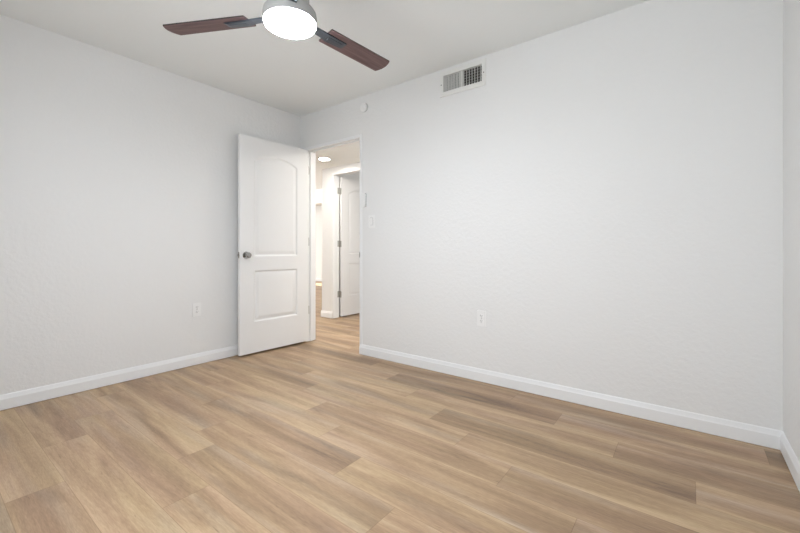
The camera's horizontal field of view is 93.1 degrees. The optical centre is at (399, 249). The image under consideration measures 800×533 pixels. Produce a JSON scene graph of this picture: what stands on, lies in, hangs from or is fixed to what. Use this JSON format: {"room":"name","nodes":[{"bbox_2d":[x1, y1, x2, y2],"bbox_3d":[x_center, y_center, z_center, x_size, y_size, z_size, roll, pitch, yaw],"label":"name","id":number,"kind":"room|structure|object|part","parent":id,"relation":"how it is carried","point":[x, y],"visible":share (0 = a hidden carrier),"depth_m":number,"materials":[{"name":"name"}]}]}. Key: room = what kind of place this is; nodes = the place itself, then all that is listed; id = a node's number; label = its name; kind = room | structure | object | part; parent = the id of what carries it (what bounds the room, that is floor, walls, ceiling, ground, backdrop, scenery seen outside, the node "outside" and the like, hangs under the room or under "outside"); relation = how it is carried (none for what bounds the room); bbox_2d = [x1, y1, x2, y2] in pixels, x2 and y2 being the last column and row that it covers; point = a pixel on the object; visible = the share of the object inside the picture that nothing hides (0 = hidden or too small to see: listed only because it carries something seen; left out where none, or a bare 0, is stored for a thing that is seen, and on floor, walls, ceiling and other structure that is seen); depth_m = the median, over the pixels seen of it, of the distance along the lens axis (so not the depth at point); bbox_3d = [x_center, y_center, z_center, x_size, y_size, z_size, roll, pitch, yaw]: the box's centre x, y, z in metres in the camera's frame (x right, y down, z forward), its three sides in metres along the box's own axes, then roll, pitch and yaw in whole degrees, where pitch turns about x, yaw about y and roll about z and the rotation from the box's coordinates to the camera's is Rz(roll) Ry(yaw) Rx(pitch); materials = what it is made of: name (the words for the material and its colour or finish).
{"room":"empty bedroom","nodes":[
{"label":"empty bedroom","id":0,"kind":"room"},
{"bbox_2d":[0,14,299,394],"bbox_3d":[-2.058,-0.229,2.961,0.118,2.440,3.050,0,0,37],"label":"wall","id":1,"kind":"structure","parent":0,"point":[119,174],"depth_m":2.78,"materials":[{"name":"white paint"}]},
{"bbox_2d":[0,345,237,410],"bbox_3d":[-2.006,0.944,2.921,0.012,0.094,3.050,0,0,37],"label":"baseboard","id":2,"kind":"structure","parent":1,"relation":"attached to","point":[24,397],"depth_m":2.75,"materials":[{"name":"white paint"}]},
{"bbox_2d":[193,302,200,316],"bbox_3d":[-1.748,0.517,3.262,0.010,0.115,0.070,0,0,37],"label":"wall outlet","id":3,"kind":"object","parent":1,"relation":"attached to","point":[196,306],"visible":1,"depth_m":3.26,"materials":[{"name":"grey plastic"}]},
{"bbox_2d":[316,205,321,277],"bbox_3d":[-0.968,-0.229,10.758,5.970,2.440,0.118,0,0,37],"label":"wall","id":4,"kind":"structure","parent":0,"point":[318,208],"depth_m":11.87,"materials":[{"name":"white paint"}]},
{"bbox_2d":[316,189,321,205],"bbox_3d":[-2.591,-1.282,9.839,4.500,0.335,0.350,0,0,37],"label":"ceiling","id":5,"kind":"structure","parent":0,"point":[319,191],"depth_m":9.14,"materials":[{"name":"white paint"}]},
{"bbox_2d":[0,0,648,189],"bbox_3d":[-1.668,-1.509,5.982,10.879,0.120,8.566,0,0,37],"label":"ceiling","id":6,"kind":"structure","parent":0,"point":[299,77],"depth_m":2.58,"materials":[{"name":"white paint"}]},
{"bbox_2d":[163,0,389,70],"bbox_3d":[-0.453,-1.252,1.906,1.164,0.393,1.053,0,0,37],"label":"ceiling fan","id":7,"kind":"object","parent":6,"relation":"hanging from","point":[291,19],"visible":1,"depth_m":1.84,"materials":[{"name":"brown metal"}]},
{"bbox_3d":[-0.945,-1.105,1.872,0.448,0.006,0.120,0,9,10],"label":"blade","id":8,"kind":"part","parent":7,"relation":"part of","materials":[{"name":"brown wood"}]},
{"bbox_3d":[-0.241,-1.105,2.124,0.120,0.006,0.448,-12,-8,40],"label":"blade","id":9,"kind":"part","parent":7,"relation":"part of","materials":[{"name":"brown wood"}]},
{"bbox_2d":[316,143,359,168],"bbox_3d":[0.405,-1.315,3.777,4.673,0.268,0.997,0,0,37],"label":"ceiling","id":10,"kind":"structure","parent":0,"point":[350,154],"depth_m":4.82,"materials":[{"name":"white paint"}]},
{"bbox_2d":[318,157,330,160],"bbox_3d":[-0.986,-1.177,4.936,0.172,0.008,0.172,0,0,37],"label":"recessed light","id":11,"kind":"object","parent":10,"relation":"in","point":[319,158],"visible":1,"depth_m":4.93,"materials":[{"name":"white plastic"}]},
{"bbox_2d":[322,162,359,311],"bbox_3d":[0.790,-0.229,4.185,4.791,2.440,0.118,0,0,37],"label":"wall","id":12,"kind":"structure","parent":0,"point":[327,173],"depth_m":5.51,"materials":[{"name":"white paint"}]},
{"bbox_2d":[321,310,332,317],"bbox_3d":[-1.069,0.944,5.518,0.242,0.094,0.012,0,0,37],"label":"baseboard","id":13,"kind":"structure","parent":12,"relation":"attached to","point":[327,314],"depth_m":5.51,"materials":[{"name":"white paint"}]},
{"bbox_2d":[340,177,359,315],"bbox_3d":[-0.622,-0.037,5.830,0.156,2.026,0.779,0,0,35],"label":"door","id":14,"kind":"structure","parent":12,"relation":"in","point":[349,188],"depth_m":5.66,"materials":[{"name":"white paint"}]},
{"bbox_2d":[332,169,359,317],"bbox_3d":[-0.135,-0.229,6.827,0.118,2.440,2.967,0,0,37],"label":"door frame","id":15,"kind":"structure","parent":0,"point":[356,176],"depth_m":5.71,"materials":[{"name":"white paint"}]},
{"bbox_2d":[0,281,799,532],"bbox_3d":[-1.668,1.051,5.982,10.843,0.120,8.530,0,0,37],"label":"floor","id":16,"kind":"structure","parent":0,"point":[320,435],"depth_m":1.77,"materials":[{"name":"brown wood"}]},
{"bbox_2d":[300,0,782,430],"bbox_3d":[0.430,-0.229,3.041,3.979,2.440,0.144,0,0,37],"label":"wall","id":17,"kind":"structure","parent":0,"point":[609,198],"depth_m":2.36,"materials":[{"name":"white paint"}]},
{"bbox_2d":[237,134,308,355],"bbox_3d":[-1.222,-0.043,3.747,0.156,2.026,0.779,0,0,42],"label":"door","id":18,"kind":"structure","parent":17,"relation":"in","point":[273,254],"depth_m":3.70,"materials":[{"name":"white paint"}]},
{"bbox_2d":[305,134,361,344],"bbox_3d":[-0.657,-0.052,3.883,0.846,2.086,0.130,0,0,37],"label":"trim","id":19,"kind":"structure","parent":17,"relation":"attached to","point":[313,150],"depth_m":4.10,"materials":[{"name":"white paint"}]},
{"bbox_2d":[361,193,365,206],"bbox_3d":[-0.340,-0.464,3.556,0.045,0.131,0.021,0,0,37],"label":"wall control","id":20,"kind":"object","parent":17,"relation":"attached to","point":[363,195],"visible":1,"depth_m":3.54,"materials":[{"name":"grey plastic"}]},
{"bbox_2d":[369,215,374,227],"bbox_3d":[-0.263,-0.259,3.504,0.074,0.117,0.010,0,0,37],"label":"light switch","id":21,"kind":"object","parent":17,"relation":"attached to","point":[371,217],"visible":1,"depth_m":3.50,"materials":[{"name":"grey plastic"}]},
{"bbox_2d":[440,58,485,97],"bbox_3d":[0.511,-1.325,2.979,0.398,0.202,0.110,0,0,37],"label":"air vent","id":22,"kind":"object","parent":17,"relation":"in","point":[472,75],"visible":0.99,"depth_m":2.96,"materials":[{"name":"white metal"}]},
{"bbox_2d":[477,310,485,326],"bbox_3d":[0.611,0.517,2.839,0.070,0.115,0.010,0,0,37],"label":"wall outlet","id":23,"kind":"object","parent":17,"relation":"attached to","point":[481,315],"visible":1,"depth_m":2.83,"materials":[{"name":"grey plastic"}]},
{"bbox_2d":[359,344,781,449],"bbox_3d":[0.752,0.944,2.730,2.853,0.094,0.012,0,0,37],"label":"baseboard","id":24,"kind":"structure","parent":17,"relation":"attached to","point":[753,434],"depth_m":2.35,"materials":[{"name":"white paint"}]},
{"bbox_2d":[783,0,799,462],"bbox_3d":[1.014,-0.229,0.622,0.118,2.440,3.050,0,0,37],"label":"wall","id":25,"kind":"structure","parent":0,"point":[791,8],"depth_m":1.72,"materials":[{"name":"white paint"}]},
{"bbox_2d":[780,431,799,491],"bbox_3d":[0.962,0.944,0.661,0.012,0.094,3.050,0,0,37],"label":"baseboard","id":26,"kind":"structure","parent":25,"relation":"attached to","point":[791,460],"depth_m":1.69,"materials":[{"name":"white paint"}]}
]}

